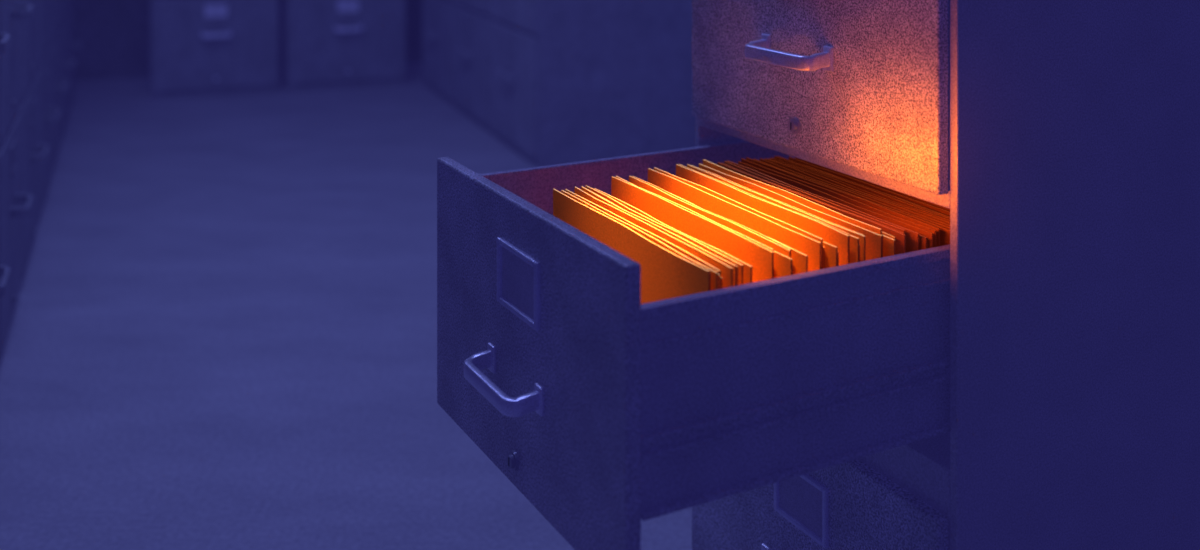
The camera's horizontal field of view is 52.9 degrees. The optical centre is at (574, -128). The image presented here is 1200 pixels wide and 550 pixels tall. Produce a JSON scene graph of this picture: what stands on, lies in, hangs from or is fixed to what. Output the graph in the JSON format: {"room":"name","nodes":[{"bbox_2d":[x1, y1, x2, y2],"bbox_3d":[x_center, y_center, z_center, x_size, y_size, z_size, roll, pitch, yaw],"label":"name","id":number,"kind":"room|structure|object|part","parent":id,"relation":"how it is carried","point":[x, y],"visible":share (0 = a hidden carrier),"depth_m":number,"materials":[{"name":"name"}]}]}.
{"room":"file storage room","nodes":[
{"label":"file storage room","id":0,"kind":"room"},
{"bbox_2d":[72,0,421,80],"bbox_3d":[-0.479,-0.380,6.672,6.800,2.800,0.100,0,0,-20],"label":"wall","id":1,"kind":"structure","parent":0,"point":[113,34],"depth_m":5.97,"materials":[{"name":"paint"}]},
{"bbox_2d":[0,62,691,549],"bbox_3d":[0.000,1.045,3.000,16.000,0.050,14.000,0,0,0],"label":"floor","id":2,"kind":"structure","parent":0,"point":[222,334],"depth_m":2.66,"materials":[{"name":"concrete"}]},
{"bbox_2d":[0,33,10,296],"bbox_3d":[-1.334,0.347,2.066,0.659,1.345,0.513,0,0,-20],"label":"filing cabinet","id":3,"kind":"object","parent":2,"relation":"on","point":[5,39],"visible":1,"depth_m":2.17,"materials":[{"name":"metal"}]},
{"bbox_2d":[0,0,32,358],"bbox_3d":[-1.515,0.347,2.564,0.659,1.345,0.513,0,0,-20],"label":"filing cabinet","id":4,"kind":"object","parent":2,"relation":"on","point":[12,12],"visible":1,"depth_m":2.62,"materials":[{"name":"metal"}]},
{"bbox_2d":[18,0,48,276],"bbox_3d":[-1.696,0.347,3.062,0.659,1.345,0.513,0,0,-20],"label":"filing cabinet","id":5,"kind":"object","parent":2,"relation":"on","point":[29,107],"visible":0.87,"depth_m":3.12,"materials":[{"name":"metal"}]},
{"bbox_2d":[35,0,60,217],"bbox_3d":[-1.877,0.347,3.560,0.659,1.345,0.513,0,0,-20],"label":"filing cabinet","id":6,"kind":"object","parent":2,"relation":"on","point":[44,71],"visible":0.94,"depth_m":3.60,"materials":[{"name":"metal"}]},
{"bbox_2d":[48,0,69,173],"bbox_3d":[-2.059,0.347,4.058,0.659,1.345,0.513,0,0,-20],"label":"filing cabinet","id":7,"kind":"object","parent":2,"relation":"on","point":[58,85],"visible":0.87,"depth_m":4.10,"materials":[{"name":"metal"}]},
{"bbox_2d":[58,0,76,139],"bbox_3d":[-2.240,0.347,4.556,0.659,1.345,0.513,0,0,-20],"label":"filing cabinet","id":8,"kind":"object","parent":2,"relation":"on","point":[66,62],"visible":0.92,"depth_m":4.61,"materials":[{"name":"metal"}]},
{"bbox_2d":[66,0,81,112],"bbox_3d":[-2.421,0.347,5.054,0.659,1.345,0.513,0,0,-20],"label":"filing cabinet","id":9,"kind":"object","parent":2,"relation":"on","point":[73,44],"visible":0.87,"depth_m":5.11,"materials":[{"name":"metal"}]},
{"bbox_2d":[149,0,278,98],"bbox_3d":[-1.733,0.347,5.769,0.563,1.345,0.659,0,0,-20],"label":"filing cabinet","id":10,"kind":"object","parent":2,"relation":"on","point":[197,48],"visible":1,"depth_m":5.49,"materials":[{"name":"metal"}]},
{"bbox_2d":[279,0,405,90],"bbox_3d":[-1.169,0.347,5.975,0.563,1.345,0.659,0,0,-20],"label":"filing cabinet","id":11,"kind":"object","parent":2,"relation":"on","point":[324,44],"visible":0.97,"depth_m":5.70,"materials":[{"name":"metal"}]},
{"bbox_2d":[422,0,454,106],"bbox_3d":[-0.361,0.347,5.601,0.659,1.345,0.568,0,0,-20],"label":"filing cabinet","id":12,"kind":"object","parent":2,"relation":"on","point":[437,15],"visible":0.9,"depth_m":5.45,"materials":[{"name":"metal"}]},
{"bbox_2d":[453,0,492,133],"bbox_3d":[-0.161,0.347,5.052,0.659,1.345,0.568,0,0,-20],"label":"filing cabinet","id":13,"kind":"object","parent":2,"relation":"on","point":[471,18],"visible":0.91,"depth_m":4.88,"materials":[{"name":"metal"}]},
{"bbox_2d":[490,0,694,166],"bbox_3d":[0.039,0.347,4.502,0.659,1.345,0.568,0,0,-20],"label":"filing cabinet","id":14,"kind":"object","parent":2,"relation":"on","point":[571,80],"visible":0.98,"depth_m":4.25,"materials":[{"name":"metal"}]},
{"bbox_2d":[437,0,1199,549],"bbox_3d":[0.392,0.358,1.503,1.102,1.325,0.483,0,0,-28],"label":"filing cabinet","id":15,"kind":"object","parent":2,"relation":"on","point":[1029,379],"visible":0.98,"depth_m":1.28,"materials":[{"name":"metal"}]},
{"bbox_3d":[-0.078,0.531,1.256,0.041,0.021,0.128,0,0,-28],"label":"handle","id":16,"kind":"part","parent":15,"relation":"part of","materials":[{"name":"silver metal"}]},
{"bbox_3d":[-0.054,0.497,1.268,0.016,0.300,0.459,0,0,-28],"label":"drawer","id":17,"kind":"part","parent":15,"relation":"part of","materials":[{"name":"paint"}]},
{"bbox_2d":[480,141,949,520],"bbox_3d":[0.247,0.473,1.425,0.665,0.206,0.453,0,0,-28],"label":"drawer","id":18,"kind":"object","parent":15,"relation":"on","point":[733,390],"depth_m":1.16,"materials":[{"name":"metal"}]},
{"bbox_2d":[553,156,949,303],"bbox_3d":[0.262,0.468,1.410,0.506,0.205,0.374,0,0,-28],"label":"file folders","id":19,"kind":"object","parent":15,"relation":"in","point":[710,226],"visible":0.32,"depth_m":1.30,"materials":[{"name":"paper"}]},
{"bbox_3d":[0.249,0.216,1.428,0.041,0.021,0.128,0,0,-28],"label":"handle","id":20,"kind":"part","parent":15,"relation":"part of","materials":[{"name":"silver metal"}]},
{"bbox_3d":[0.273,0.813,1.440,0.016,0.300,0.459,0,0,-28],"label":"drawer","id":21,"kind":"part","parent":15,"relation":"part of","materials":[{"name":"paint"}]},
{"bbox_3d":[0.273,0.181,1.440,0.016,0.300,0.459,0,0,-28],"label":"drawer","id":22,"kind":"part","parent":15,"relation":"part of","materials":[{"name":"paint"}]}
]}

